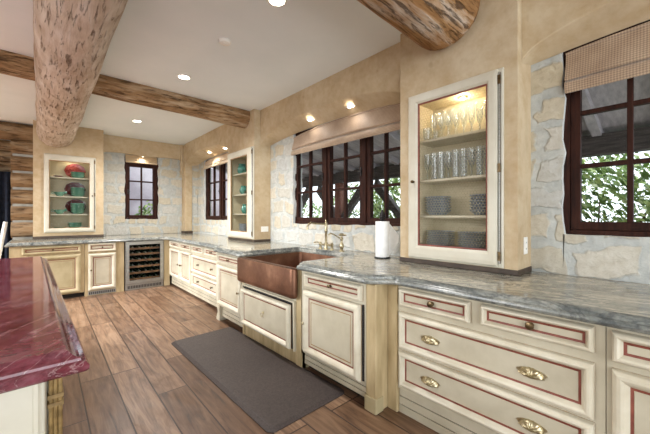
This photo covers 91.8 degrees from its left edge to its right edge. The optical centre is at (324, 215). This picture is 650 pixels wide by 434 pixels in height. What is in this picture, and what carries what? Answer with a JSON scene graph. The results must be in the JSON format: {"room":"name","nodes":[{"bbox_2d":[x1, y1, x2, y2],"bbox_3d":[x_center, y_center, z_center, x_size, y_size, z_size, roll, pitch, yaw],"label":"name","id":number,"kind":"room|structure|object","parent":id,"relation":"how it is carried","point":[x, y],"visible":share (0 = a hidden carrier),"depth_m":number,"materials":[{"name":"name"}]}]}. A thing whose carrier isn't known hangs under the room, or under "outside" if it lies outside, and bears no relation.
{"room":"kitchen","nodes":[
{"label":"kitchen","id":0,"kind":"room"},
{"bbox_2d":[0,139,10,171],"bbox_3d":[-7.187,-0.130,5.678,3.600,2.880,0.263,0,0,-42],"label":"wall","id":1,"kind":"structure","parent":0,"point":[5,150],"depth_m":6.27,"materials":[{"name":"wood"}]},
{"bbox_2d":[0,171,11,258],"bbox_3d":[-6.563,0.215,5.878,1.200,2.150,0.071,0,0,-42],"label":"curtain","id":2,"kind":"object","parent":1,"relation":"hanging from","point":[5,184],"visible":0.3,"depth_m":6.15,"materials":[{"name":"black fabric"}]},
{"bbox_2d":[33,120,103,236],"bbox_3d":[-4.570,-0.606,5.637,0.953,1.927,0.398,0,0,-42],"label":"wall","id":3,"kind":"structure","parent":0,"point":[87,142],"depth_m":5.53,"materials":[{"name":"beige paint"}]},
{"bbox_2d":[33,234,103,238],"bbox_3d":[-4.568,0.370,5.635,0.965,0.045,0.404,0,0,-42],"label":"trim","id":4,"kind":"structure","parent":3,"relation":"attached to","point":[100,235],"depth_m":5.47,"materials":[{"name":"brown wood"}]},
{"bbox_2d":[44,153,95,232],"bbox_3d":[-4.505,-0.374,5.577,0.704,1.332,0.377,0,0,-42],"label":"upper cabinet","id":5,"kind":"object","parent":3,"relation":"attached to","point":[54,164],"visible":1,"depth_m":5.61,"materials":[{"name":"beige paint"}]},
{"bbox_2d":[51,191,66,195],"bbox_3d":[-4.631,-0.380,5.491,0.167,0.090,0.154,0,0,1],"label":"serving bowl","id":6,"kind":"object","parent":5,"relation":"in","point":[65,192],"visible":0.88,"depth_m":5.45,"materials":[{"name":"green ceramic"}]},
{"bbox_2d":[51,209,66,213],"bbox_3d":[-4.631,-0.072,5.491,0.167,0.090,0.154,0,0,1],"label":"serving bowl","id":7,"kind":"object","parent":5,"relation":"in","point":[65,210],"visible":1,"depth_m":5.45,"materials":[{"name":"green ceramic"}]},
{"bbox_2d":[50,176,88,180],"bbox_3d":[-4.536,-0.655,5.611,0.587,0.020,0.270,0,0,-42],"label":"shelf","id":8,"kind":"object","parent":5,"relation":"attached to","point":[52,178],"depth_m":5.61,"materials":[{"name":"beige paint"}]},
{"bbox_2d":[50,196,88,198],"bbox_3d":[-4.536,-0.324,5.611,0.587,0.020,0.270,0,0,-42],"label":"shelf","id":9,"kind":"object","parent":5,"relation":"attached to","point":[51,197],"depth_m":5.56,"materials":[{"name":"beige paint"}]},
{"bbox_2d":[50,214,88,214],"bbox_3d":[-4.536,-0.016,5.611,0.587,0.020,0.270,0,0,-42],"label":"shelf","id":10,"kind":"object","parent":5,"relation":"attached to","point":[50,214],"depth_m":5.50,"materials":[{"name":"beige paint"}]},
{"bbox_2d":[64,164,85,177],"bbox_3d":[-4.544,-0.807,5.729,0.314,0.262,0.031,0,0,-42],"label":"platter","id":11,"kind":"object","parent":5,"relation":"in","point":[70,168],"visible":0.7,"depth_m":5.72,"materials":[{"name":"red ceramic"}]},
{"bbox_2d":[64,182,85,195],"bbox_3d":[-4.544,-0.474,5.729,0.310,0.258,0.031,0,0,-42],"label":"platter","id":12,"kind":"object","parent":5,"relation":"in","point":[67,188],"visible":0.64,"depth_m":5.70,"materials":[{"name":"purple ceramic"}]},
{"bbox_2d":[65,199,85,211],"bbox_3d":[-4.536,-0.165,5.736,0.310,0.258,0.031,0,0,-42],"label":"platter","id":13,"kind":"object","parent":5,"relation":"in","point":[68,205],"visible":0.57,"depth_m":5.70,"materials":[{"name":"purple ceramic"}]},
{"bbox_2d":[70,211,84,213],"bbox_3d":[-4.438,-0.051,5.654,0.210,0.048,0.210,0,0,-42],"label":"bowl","id":14,"kind":"object","parent":5,"relation":"in","point":[73,212],"visible":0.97,"depth_m":5.59,"materials":[{"name":"green ceramic"}]},
{"bbox_2d":[0,121,179,238],"bbox_3d":[-5.112,-0.133,5.524,4.899,2.887,0.310,0,0,-42],"label":"wall","id":15,"kind":"structure","parent":0,"point":[20,135],"depth_m":5.39,"materials":[{"name":"wood"}]},
{"bbox_2d":[180,145,182,174],"bbox_3d":[-3.196,-1.240,7.020,0.050,0.659,0.060,0,0,-42],"label":"trim","id":16,"kind":"structure","parent":15,"relation":"attached to","point":[181,146],"depth_m":7.00,"materials":[{"name":"beige paint"}]},
{"bbox_2d":[104,152,181,235],"bbox_3d":[-3.852,-0.588,6.651,2.080,1.964,0.160,0,0,-42],"label":"stone wall","id":17,"kind":"structure","parent":0,"point":[169,220],"depth_m":6.53,"materials":[{"name":"stone"}]},
{"bbox_2d":[124,154,158,218],"bbox_3d":[-3.860,-0.591,6.622,0.660,1.399,0.092,0,0,-42],"label":"window","id":18,"kind":"structure","parent":17,"relation":"in","point":[127,165],"depth_m":6.62,"materials":[{"name":"brown wood"}]},
{"bbox_2d":[125,155,156,164],"bbox_3d":[-3.835,-1.162,6.595,0.580,0.159,0.066,0,0,-42],"label":"roman shade","id":19,"kind":"object","parent":18,"relation":"attached to","point":[128,158],"visible":0.94,"depth_m":6.58,"materials":[{"name":"beige fabric"}]},
{"bbox_2d":[0,0,401,144],"bbox_3d":[-2.682,-1.645,1.362,7.800,0.150,12.800,0,0,-42],"label":"ceiling","id":20,"kind":"structure","parent":0,"point":[274,54],"depth_m":3.02,"materials":[{"name":"paint"}]},
{"bbox_2d":[33,0,127,146],"bbox_3d":[-1.235,-1.390,1.611,0.506,0.492,10.052,0,0,-42],"label":"log beam","id":21,"kind":"structure","parent":20,"relation":"attached to","point":[72,38],"depth_m":2.40,"materials":[{"name":"wood"}]},
{"bbox_2d":[0,49,249,127],"bbox_3d":[-3.266,-1.541,2.997,5.506,0.399,0.322,0,0,-42],"label":"log beam","id":22,"kind":"structure","parent":20,"relation":"attached to","point":[12,64],"depth_m":3.84,"materials":[{"name":"wood"}]},
{"bbox_2d":[177,74,190,79],"bbox_3d":[-1.598,-1.566,3.571,0.150,0.008,0.150,0,0,-42],"label":"recessed light","id":23,"kind":"object","parent":20,"relation":"in","point":[180,76],"visible":1,"depth_m":3.57,"materials":[{"name":"white plastic"}]},
{"bbox_2d":[219,38,230,45],"bbox_3d":[-0.900,-1.556,2.834,0.110,0.029,0.110,0,0,-42],"label":"smoke detector","id":24,"kind":"object","parent":20,"relation":"attached to","point":[223,41],"visible":1,"depth_m":2.81,"materials":[{"name":"white plastic"}]},
{"bbox_2d":[267,0,286,6],"bbox_3d":[-0.350,-1.566,2.295,0.150,0.008,0.150,0,0,-42],"label":"recessed light","id":25,"kind":"object","parent":20,"relation":"in","point":[275,3],"visible":1,"depth_m":2.32,"materials":[{"name":"white plastic"}]},
{"bbox_2d":[357,0,479,50],"bbox_3d":[-0.122,-1.551,1.414,2.923,0.640,0.559,0,0,-42],"label":"log beam","id":26,"kind":"structure","parent":20,"relation":"attached to","point":[434,25],"depth_m":2.06,"materials":[{"name":"wood"}]},
{"bbox_2d":[182,109,270,239],"bbox_3d":[-2.031,-0.606,5.956,0.278,1.927,3.292,0,0,-42],"label":"wall","id":27,"kind":"structure","parent":0,"point":[239,138],"depth_m":4.98,"materials":[{"name":"beige paint"}]},
{"bbox_2d":[227,146,253,238],"bbox_3d":[-1.246,-0.336,5.003,0.339,1.368,0.837,0,0,-42],"label":"upper cabinet","id":28,"kind":"object","parent":27,"relation":"attached to","point":[235,199],"visible":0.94,"depth_m":5.15,"materials":[{"name":"beige paint"}]},
{"bbox_2d":[233,172,246,176],"bbox_3d":[-1.212,-0.660,5.034,0.232,0.020,0.707,0,0,-42],"label":"shelf","id":29,"kind":"object","parent":28,"relation":"attached to","point":[234,174],"depth_m":5.12,"materials":[{"name":"beige paint"}]},
{"bbox_2d":[233,193,246,196],"bbox_3d":[-1.212,-0.330,5.034,0.232,0.020,0.707,0,0,-42],"label":"shelf","id":30,"kind":"object","parent":28,"relation":"attached to","point":[234,194],"depth_m":5.23,"materials":[{"name":"beige paint"}]},
{"bbox_2d":[237,164,245,173],"bbox_3d":[-1.363,-0.761,5.176,0.156,0.179,0.166,0,0,1],"label":"jug","id":31,"kind":"object","parent":28,"relation":"in","point":[241,168],"visible":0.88,"depth_m":5.13,"materials":[{"name":"teal ceramic"}]},
{"bbox_2d":[240,186,246,193],"bbox_3d":[-1.317,-0.415,5.124,0.146,0.149,0.155,0,0,2],"label":"jug","id":32,"kind":"object","parent":28,"relation":"in","point":[243,189],"visible":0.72,"depth_m":5.07,"materials":[{"name":"teal ceramic"}]},
{"bbox_2d":[241,204,246,213],"bbox_3d":[-1.284,-0.110,5.087,0.142,0.158,0.150,0,0,1],"label":"jug","id":33,"kind":"object","parent":28,"relation":"in","point":[244,207],"visible":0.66,"depth_m":5.04,"materials":[{"name":"teal ceramic"}]},
{"bbox_2d":[261,226,267,231],"bbox_3d":[-0.907,0.205,4.746,0.124,0.080,0.008,0,0,-42],"label":"power outlet","id":34,"kind":"object","parent":27,"relation":"attached to","point":[264,228],"visible":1,"depth_m":4.74,"materials":[{"name":"white plastic"}]},
{"bbox_2d":[63,275,439,433],"bbox_3d":[-2.765,1.360,1.289,7.580,0.100,12.800,0,0,-42],"label":"floor","id":35,"kind":"structure","parent":0,"point":[136,381],"depth_m":2.46,"materials":[{"name":"brown wood"}]},
{"bbox_2d":[0,222,7,258],"bbox_3d":[-5.921,0.710,5.434,0.670,1.208,0.610,0,0,-42],"label":"armchair","id":36,"kind":"object","parent":35,"relation":"on","point":[4,226],"visible":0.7,"depth_m":5.41,"materials":[{"name":"white fabric"}]},
{"bbox_2d":[0,256,89,433],"bbox_3d":[-2.303,0.850,1.445,1.717,0.920,3.020,0,0,-42],"label":"kitchen island","id":37,"kind":"object","parent":35,"relation":"on","point":[40,344],"visible":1,"depth_m":0.95,"materials":[{"name":"red stone"}]},
{"bbox_2d":[9,244,83,298],"bbox_3d":[-4.534,0.882,5.168,0.860,0.856,1.110,0,0,-42],"label":"base cabinet","id":38,"kind":"object","parent":35,"relation":"on","point":[66,262],"visible":0.59,"depth_m":4.91,"materials":[{"name":"beige wood"}]},
{"bbox_2d":[84,242,123,296],"bbox_3d":[-4.006,0.882,5.637,0.542,0.856,1.110,0,0,-42],"label":"base cabinet","id":39,"kind":"object","parent":35,"relation":"on","point":[103,262],"visible":0.98,"depth_m":5.24,"materials":[{"name":"beige wood"}]},
{"bbox_2d":[88,288,115,294],"bbox_3d":[-3.702,1.268,5.239,0.383,0.060,0.010,0,0,-42],"label":"vent grille","id":40,"kind":"object","parent":39,"relation":"attached to","point":[99,291],"depth_m":5.23,"materials":[{"name":"wood"}]},
{"bbox_2d":[124,240,163,290],"bbox_3d":[-3.417,0.882,5.862,0.612,0.856,0.697,0,0,-42],"label":"wine cooler","id":41,"kind":"object","parent":35,"relation":"on","point":[133,283],"visible":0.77,"depth_m":5.67,"materials":[{"name":"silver metal"}]},
{"bbox_2d":[125,280,162,290],"bbox_3d":[-3.236,1.254,5.657,0.604,0.104,0.024,0,0,-42],"label":"vent grille","id":42,"kind":"object","parent":41,"relation":"attached to","point":[148,283],"depth_m":5.62,"materials":[{"name":"silver metal"}]},
{"bbox_2d":[163,240,192,293],"bbox_3d":[-2.283,0.882,5.741,0.905,0.856,1.285,0,0,-42],"label":"base cabinet","id":43,"kind":"object","parent":35,"relation":"on","point":[177,255],"visible":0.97,"depth_m":5.51,"materials":[{"name":"beige paint"}]},
{"bbox_2d":[4,233,649,334],"bbox_3d":[-1.408,0.424,3.195,3.011,0.058,8.246,0,0,-42],"label":"countertop","id":44,"kind":"structure","parent":43,"relation":"on","point":[609,303],"depth_m":1.94,"materials":[{"name":"stone"}]},
{"bbox_2d":[237,252,334,298],"bbox_3d":[-0.302,0.582,3.311,0.852,0.256,1.050,0,0,-42],"label":"farmhouse sink","id":45,"kind":"object","parent":44,"relation":"in","point":[275,273],"visible":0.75,"depth_m":3.07,"materials":[{"name":"orange metal"}]},
{"bbox_2d":[306,220,333,249],"bbox_3d":[-0.037,0.224,3.632,0.277,0.342,0.326,0,0,15],"label":"kitchen faucet","id":46,"kind":"object","parent":44,"relation":"on","point":[325,244],"visible":1,"depth_m":3.69,"materials":[{"name":"gold metal"}]},
{"bbox_2d":[328,233,345,251],"bbox_3d":[0.137,0.291,3.466,0.206,0.207,0.085,0,0,10],"label":"tap","id":47,"kind":"object","parent":44,"relation":"on","point":[341,245],"visible":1,"depth_m":3.45,"materials":[{"name":"gold metal"}]},
{"bbox_2d":[374,209,390,258],"bbox_3d":[0.534,0.169,2.929,0.152,0.452,0.152,0,0,-42],"label":"paper towel holder","id":48,"kind":"object","parent":44,"relation":"on","point":[382,215],"visible":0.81,"depth_m":2.90,"materials":[{"name":"black metal"}]},
{"bbox_2d":[375,221,398,256],"bbox_3d":[0.569,0.218,2.916,0.203,0.328,0.128,0,0,21],"label":"paper towel roll","id":49,"kind":"object","parent":48,"relation":"on","point":[386,237],"visible":1,"depth_m":2.88,"materials":[{"name":"paper"}]},
{"bbox_2d":[191,245,216,306],"bbox_3d":[-1.414,0.882,4.808,0.845,0.856,1.255,0,0,-42],"label":"base cabinet","id":50,"kind":"object","parent":35,"relation":"on","point":[203,259],"visible":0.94,"depth_m":4.62,"materials":[{"name":"beige paint"}]},
{"bbox_2d":[216,252,291,326],"bbox_3d":[-0.814,0.882,4.026,0.988,0.856,0.700,0,0,-42],"label":"base cabinet","id":51,"kind":"object","parent":35,"relation":"on","point":[228,286],"visible":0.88,"depth_m":3.73,"materials":[{"name":"beige paint"}]},
{"bbox_2d":[171,327,343,432],"bbox_3d":[-0.715,1.300,2.783,0.709,0.019,1.872,0,0,-42],"label":"floor mat","id":52,"kind":"object","parent":35,"relation":"on","point":[270,388],"visible":1,"depth_m":2.51,"materials":[{"name":"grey rubber"}]},
{"bbox_2d":[240,256,308,367],"bbox_3d":[-0.230,0.882,3.361,0.998,0.856,1.060,0,0,-42],"label":"base cabinet","id":53,"kind":"object","parent":35,"relation":"on","point":[273,320],"visible":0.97,"depth_m":2.93,"materials":[{"name":"beige paint"}]},
{"bbox_2d":[301,271,399,414],"bbox_3d":[0.419,0.882,2.631,0.998,0.856,0.884,0,0,-42],"label":"base cabinet","id":54,"kind":"object","parent":35,"relation":"on","point":[350,329],"visible":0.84,"depth_m":2.17,"materials":[{"name":"beige paint"}]},
{"bbox_2d":[399,286,606,433],"bbox_3d":[1.116,0.882,1.962,0.845,0.856,1.037,0,0,-42],"label":"base cabinet","id":55,"kind":"object","parent":35,"relation":"on","point":[467,366],"visible":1,"depth_m":1.62,"materials":[{"name":"beige paint"}]},
{"bbox_2d":[607,327,649,433],"bbox_3d":[1.774,0.882,1.211,0.860,0.856,0.953,0,0,-42],"label":"base cabinet","id":56,"kind":"object","parent":35,"relation":"on","point":[628,352],"visible":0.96,"depth_m":1.26,"materials":[{"name":"beige paint"}]},
{"bbox_2d":[260,42,399,146],"bbox_3d":[-0.053,-1.295,3.806,0.177,0.547,2.546,0,0,-42],"label":"wall","id":57,"kind":"structure","parent":0,"point":[373,82],"depth_m":3.50,"materials":[{"name":"beige paint"}]},
{"bbox_2d":[192,19,649,283],"bbox_3d":[0.283,-0.588,3.597,0.277,1.964,10.200,0,0,-42],"label":"stone wall","id":58,"kind":"structure","parent":0,"point":[616,258],"depth_m":2.18,"materials":[{"name":"stone"}]},
{"bbox_2d":[206,159,226,219],"bbox_3d":[-2.066,-0.536,6.319,0.092,1.317,1.590,0,0,-42],"label":"window","id":59,"kind":"structure","parent":58,"relation":"in","point":[222,199],"depth_m":6.41,"materials":[{"name":"brown wood"}]},
{"bbox_2d":[203,153,227,168],"bbox_3d":[-2.101,-1.089,6.227,0.066,0.199,1.500,0,0,-42],"label":"roman shade","id":60,"kind":"object","parent":59,"relation":"attached to","point":[221,159],"visible":0.77,"depth_m":6.29,"materials":[{"name":"beige fabric"}]},
{"bbox_2d":[228,237,270,241],"bbox_3d":[-1.230,0.376,5.051,0.284,0.035,0.887,0,0,-42],"label":"trim","id":61,"kind":"structure","parent":58,"relation":"attached to","point":[233,238],"depth_m":4.78,"materials":[{"name":"brown wood"}]},
{"bbox_2d":[295,125,399,226],"bbox_3d":[0.206,-0.505,3.763,0.092,1.298,1.910,0,0,-42],"label":"window","id":62,"kind":"structure","parent":58,"relation":"in","point":[367,152],"depth_m":3.70,"materials":[{"name":"brown wood"}]},
{"bbox_2d":[291,103,399,155],"bbox_3d":[0.169,-0.979,3.666,0.066,0.308,1.855,0,0,-42],"label":"roman shade","id":63,"kind":"object","parent":62,"relation":"attached to","point":[384,119],"visible":0.96,"depth_m":3.53,"materials":[{"name":"brown fabric"}]},
{"bbox_2d":[563,20,649,236],"bbox_3d":[2.218,-0.488,1.500,0.092,1.292,1.795,0,0,-42],"label":"window","id":64,"kind":"structure","parent":58,"relation":"in","point":[573,166],"depth_m":2.04,"materials":[{"name":"brown wood"}]},
{"bbox_2d":[564,21,649,93],"bbox_3d":[2.158,-0.959,1.437,0.066,0.318,1.720,0,0,-42],"label":"roman shade","id":65,"kind":"object","parent":64,"relation":"attached to","point":[625,54],"visible":1,"depth_m":1.91,"materials":[{"name":"brown fabric"}]},
{"bbox_2d":[202,233,649,284],"bbox_3d":[0.309,0.903,3.686,0.200,1.014,10.300,0,0,-42],"label":"wall","id":66,"kind":"structure","parent":0,"point":[202,233],"depth_m":2.08,"materials":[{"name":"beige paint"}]},
{"bbox_2d":[400,0,530,269],"bbox_3d":[1.057,-0.606,2.482,0.278,1.927,0.905,0,0,-42],"label":"wall","id":67,"kind":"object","parent":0,"point":[493,41],"visible":0.46,"depth_m":2.17,"materials":[{"name":"beige paint"}]},
{"bbox_2d":[408,67,503,267],"bbox_3d":[1.028,-0.319,2.444,0.339,1.343,0.727,0,0,-42],"label":"upper cabinet","id":68,"kind":"object","parent":67,"relation":"attached to","point":[423,108],"visible":1,"depth_m":2.48,"materials":[{"name":"beige paint"}]},
{"bbox_2d":[426,210,450,214],"bbox_3d":[0.932,-0.022,2.600,0.208,0.043,0.208,0,0,-42],"label":"bowl","id":69,"kind":"object","parent":68,"relation":"in","point":[429,212],"visible":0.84,"depth_m":2.53,"materials":[{"name":"ceramic"}]},
{"bbox_2d":[425,207,451,209],"bbox_3d":[0.933,-0.044,2.601,0.208,0.043,0.208,0,0,-42],"label":"bowl","id":70,"kind":"object","parent":69,"relation":"on","point":[428,208],"visible":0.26,"depth_m":2.52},
{"bbox_2d":[425,204,450,206],"bbox_3d":[0.932,-0.067,2.601,0.208,0.043,0.208,0,0,-42],"label":"bowl","id":71,"kind":"object","parent":70,"relation":"on","point":[442,205],"visible":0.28,"depth_m":2.52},
{"bbox_2d":[425,202,449,204],"bbox_3d":[0.931,-0.088,2.600,0.208,0.043,0.208,0,0,-42],"label":"bowl","id":72,"kind":"object","parent":71,"relation":"on","point":[428,203],"visible":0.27,"depth_m":2.52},
{"bbox_2d":[425,199,450,201],"bbox_3d":[0.931,-0.111,2.600,0.208,0.043,0.208,0,0,-42],"label":"bowl","id":73,"kind":"object","parent":72,"relation":"on","point":[428,200],"visible":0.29,"depth_m":2.52,"materials":[{"name":"ceramic"}]},
{"bbox_2d":[425,196,450,198],"bbox_3d":[0.932,-0.133,2.600,0.208,0.043,0.208,0,0,-42],"label":"bowl","id":74,"kind":"object","parent":73,"relation":"on","point":[430,197],"visible":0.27,"depth_m":2.52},
{"bbox_2d":[426,242,454,245],"bbox_3d":[0.945,0.237,2.585,0.224,0.020,0.224,0,0,-42],"label":"dinner plate","id":75,"kind":"object","parent":68,"relation":"in","point":[427,242],"visible":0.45,"depth_m":2.50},
{"bbox_2d":[427,241,453,243],"bbox_3d":[0.944,0.223,2.587,0.224,0.020,0.224,0,0,-42],"label":"dinner plate","id":76,"kind":"object","parent":75,"relation":"on","point":[427,241],"visible":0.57,"depth_m":2.50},
{"bbox_2d":[426,239,453,242],"bbox_3d":[0.945,0.208,2.586,0.224,0.020,0.224,0,0,-42],"label":"dinner plate","id":77,"kind":"object","parent":76,"relation":"on","point":[426,239],"visible":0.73,"depth_m":2.51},
{"bbox_2d":[427,237,454,240],"bbox_3d":[0.946,0.194,2.586,0.224,0.020,0.224,0,0,-42],"label":"dinner plate","id":78,"kind":"object","parent":77,"relation":"on","point":[427,237],"visible":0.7,"depth_m":2.52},
{"bbox_2d":[427,236,454,238],"bbox_3d":[0.946,0.179,2.586,0.224,0.020,0.224,0,0,-42],"label":"dinner plate","id":79,"kind":"object","parent":78,"relation":"on","point":[427,236],"visible":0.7,"depth_m":2.51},
{"bbox_2d":[426,234,453,236],"bbox_3d":[0.945,0.165,2.585,0.224,0.020,0.224,0,0,-42],"label":"dinner plate","id":80,"kind":"object","parent":79,"relation":"on","point":[426,234],"visible":0.63,"depth_m":2.50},
{"bbox_2d":[427,232,453,234],"bbox_3d":[0.946,0.150,2.587,0.224,0.020,0.224,0,0,-42],"label":"dinner plate","id":81,"kind":"object","parent":80,"relation":"on","point":[427,232],"visible":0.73,"depth_m":2.50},
{"bbox_2d":[426,230,454,232],"bbox_3d":[0.945,0.136,2.586,0.224,0.020,0.224,0,0,-42],"label":"dinner plate","id":82,"kind":"object","parent":81,"relation":"on","point":[437,231],"visible":0.73,"depth_m":2.58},
{"bbox_2d":[420,128,485,147],"bbox_3d":[1.062,-0.605,2.475,0.232,0.020,0.592,0,0,-42],"label":"shelf","id":83,"kind":"object","parent":68,"relation":"attached to","point":[423,145],"depth_m":2.50,"materials":[{"name":"beige paint"}]},
{"bbox_2d":[420,174,485,184],"bbox_3d":[1.062,-0.280,2.475,0.232,0.020,0.592,0,0,-42],"label":"shelf","id":84,"kind":"object","parent":68,"relation":"attached to","point":[429,182],"depth_m":2.50,"materials":[{"name":"beige paint"}]},
{"bbox_2d":[420,216,485,217],"bbox_3d":[1.062,0.010,2.475,0.232,0.020,0.592,0,0,-42],"label":"shelf","id":85,"kind":"object","parent":68,"relation":"attached to","point":[421,216],"depth_m":2.39,"materials":[{"name":"beige paint"}]},
{"bbox_2d":[458,245,485,248],"bbox_3d":[1.125,0.237,2.384,0.224,0.020,0.224,0,0,-42],"label":"dinner plate","id":86,"kind":"object","parent":68,"relation":"in","point":[458,245],"visible":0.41,"depth_m":2.31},
{"bbox_2d":[459,243,485,246],"bbox_3d":[1.125,0.223,2.386,0.224,0.020,0.224,0,0,-42],"label":"dinner plate","id":87,"kind":"object","parent":86,"relation":"on","point":[459,243],"visible":0.48,"depth_m":2.31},
{"bbox_2d":[457,241,485,244],"bbox_3d":[1.124,0.208,2.384,0.224,0.020,0.224,0,0,-42],"label":"dinner plate","id":88,"kind":"object","parent":87,"relation":"on","point":[457,241],"visible":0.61,"depth_m":2.32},
{"bbox_2d":[457,239,485,242],"bbox_3d":[1.124,0.194,2.385,0.224,0.020,0.224,0,0,-42],"label":"dinner plate","id":89,"kind":"object","parent":88,"relation":"on","point":[457,239],"visible":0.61,"depth_m":2.31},
{"bbox_2d":[458,237,485,240],"bbox_3d":[1.126,0.179,2.385,0.224,0.020,0.224,0,0,-42],"label":"dinner plate","id":90,"kind":"object","parent":89,"relation":"on","point":[458,237],"visible":0.56,"depth_m":2.31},
{"bbox_2d":[458,235,485,238],"bbox_3d":[1.127,0.165,2.385,0.224,0.020,0.224,0,0,-42],"label":"dinner plate","id":91,"kind":"object","parent":90,"relation":"on","point":[458,235],"visible":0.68,"depth_m":2.31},
{"bbox_2d":[459,233,485,236],"bbox_3d":[1.124,0.150,2.385,0.224,0.020,0.224,0,0,-42],"label":"dinner plate","id":92,"kind":"object","parent":91,"relation":"on","point":[459,233],"visible":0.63,"depth_m":2.31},
{"bbox_2d":[458,231,485,234],"bbox_3d":[1.124,0.136,2.384,0.224,0.020,0.224,0,0,-42],"label":"dinner plate","id":93,"kind":"object","parent":92,"relation":"on","point":[462,232],"visible":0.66,"depth_m":2.36,"materials":[{"name":"ceramic"}]},
{"bbox_2d":[470,209,485,214],"bbox_3d":[1.177,-0.022,2.325,0.208,0.043,0.208,0,0,-42],"label":"bowl","id":94,"kind":"object","parent":68,"relation":"in","point":[474,211],"visible":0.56,"depth_m":2.27,"materials":[{"name":"ceramic"}]},
{"bbox_2d":[471,206,485,208],"bbox_3d":[1.178,-0.044,2.324,0.208,0.043,0.208,0,0,-42],"label":"bowl","id":95,"kind":"object","parent":94,"relation":"on","point":[479,207],"visible":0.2,"depth_m":2.26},
{"bbox_2d":[470,203,485,205],"bbox_3d":[1.177,-0.067,2.326,0.208,0.043,0.208,0,0,-42],"label":"bowl","id":96,"kind":"object","parent":95,"relation":"on","point":[472,203],"visible":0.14,"depth_m":2.26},
{"bbox_2d":[469,200,485,202],"bbox_3d":[1.178,-0.088,2.325,0.208,0.043,0.208,0,0,-42],"label":"bowl","id":97,"kind":"object","parent":96,"relation":"on","point":[472,200],"visible":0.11,"depth_m":2.26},
{"bbox_2d":[470,197,485,199],"bbox_3d":[1.180,-0.111,2.325,0.208,0.043,0.208,0,0,-42],"label":"bowl","id":98,"kind":"object","parent":97,"relation":"on","point":[472,197],"visible":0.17,"depth_m":2.27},
{"bbox_2d":[469,194,485,196],"bbox_3d":[1.179,-0.133,2.325,0.208,0.043,0.208,0,0,-42],"label":"bowl","id":99,"kind":"object","parent":98,"relation":"on","point":[472,195],"visible":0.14,"depth_m":2.27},
{"bbox_2d":[399,257,531,275],"bbox_3d":[1.055,0.376,2.480,0.284,0.035,0.918,0,0,-42],"label":"trim","id":100,"kind":"structure","parent":67,"relation":"attached to","point":[421,261],"depth_m":2.27,"materials":[{"name":"brown wood"}]},
{"bbox_2d":[524,237,527,253],"bbox_3d":[1.369,0.205,2.147,0.072,0.116,0.008,0,0,-42],"label":"power outlet","id":101,"kind":"object","parent":67,"relation":"attached to","point":[525,238],"visible":1,"depth_m":2.14,"materials":[{"name":"white plastic"}]},
{"bbox_2d":[522,0,649,64],"bbox_3d":[2.351,-1.295,1.085,0.197,0.547,2.898,0,0,-42],"label":"wall","id":102,"kind":"structure","parent":0,"point":[550,28],"depth_m":1.95,"materials":[{"name":"beige paint"}]},
{"label":"outside","id":103,"kind":"structure","parent":0,"visible":0},
{"bbox_3d":[4.368,1.510,9.235,13.200,0.300,24.000,0,0,-42],"label":"ground","id":104,"kind":"structure","parent":103,"visible":0},
{"bbox_2d":[130,167,226,215],"bbox_3d":[-6.162,-0.265,11.448,10.000,3.250,0.300,0,0,-42],"label":"wall","id":105,"kind":"structure","parent":104,"relation":"on","point":[134,171],"depth_m":11.08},
{"bbox_2d":[302,187,308,206],"bbox_3d":[-0.913,0.310,8.688,0.180,2.100,1.560,0,0,-42],"label":"porch post","id":106,"kind":"object","parent":104,"relation":"on","point":[305,197],"visible":0.02,"depth_m":8.20,"materials":[{"name":"wood"}]},
{"bbox_2d":[302,126,649,187],"bbox_3d":[2.476,-0.865,4.876,0.180,0.250,14.000,0,0,-42],"label":"beam","id":107,"kind":"structure","parent":106,"relation":"on","point":[609,143],"depth_m":3.82,"materials":[{"name":"wood"}]},
{"bbox_2d":[211,74,649,177],"bbox_3d":[1.661,-1.325,4.152,2.400,0.830,14.000,0,0,-42],"label":"porch roof","id":108,"kind":"structure","parent":107,"relation":"on","point":[612,93],"depth_m":3.64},
{"bbox_2d":[302,199,321,217],"bbox_3d":[-0.855,0.349,12.120,2.391,2.104,2.428,0,0,0],"label":"shrub","id":109,"kind":"object","parent":104,"relation":"on","point":[306,204],"visible":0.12,"depth_m":11.81,"materials":[{"name":"green plant"}]},
{"bbox_2d":[317,183,359,217],"bbox_3d":[0.350,0.310,7.268,0.180,2.100,1.560,0,0,-42],"label":"porch post","id":110,"kind":"object","parent":104,"relation":"on","point":[338,210],"visible":0.36,"depth_m":7.17,"materials":[{"name":"wood"}]},
{"bbox_2d":[333,183,391,217],"bbox_3d":[0.999,0.191,9.752,1.987,2.391,2.558,0,0,-42],"label":"shrub","id":111,"kind":"object","parent":104,"relation":"on","point":[351,191],"visible":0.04,"depth_m":9.51,"materials":[{"name":"green plant"}]},
{"bbox_2d":[374,178,399,217],"bbox_3d":[2.037,0.008,7.660,2.013,2.774,2.130,0,0,-44],"label":"shrub","id":112,"kind":"object","parent":104,"relation":"on","point":[379,206],"visible":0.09,"depth_m":7.48,"materials":[{"name":"green plant"}]},
{"bbox_2d":[374,179,399,217],"bbox_3d":[1.316,0.310,6.181,0.180,2.100,0.870,0,0,-42],"label":"porch post","id":113,"kind":"object","parent":104,"relation":"on","point":[394,208],"visible":0.05,"depth_m":6.16,"materials":[{"name":"wood"}]},
{"bbox_2d":[582,152,649,221],"bbox_3d":[3.978,0.220,4.648,3.781,2.495,2.205,0,0,40],"label":"shrub","id":114,"kind":"object","parent":104,"relation":"on","point":[621,176],"visible":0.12,"depth_m":4.19,"materials":[{"name":"green plant"}]},
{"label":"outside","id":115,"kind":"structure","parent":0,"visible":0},
{"bbox_3d":[-9.085,1.510,7.812,8.800,0.300,8.250,0,0,-42],"label":"ground","id":116,"kind":"structure","parent":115,"visible":0},
{"bbox_2d":[135,201,152,214],"bbox_3d":[-5.100,0.468,9.234,1.129,1.832,1.131,0,0,-42],"label":"shrub","id":117,"kind":"object","parent":116,"relation":"on","point":[145,212],"visible":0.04,"depth_m":9.04,"materials":[{"name":"green plant"}]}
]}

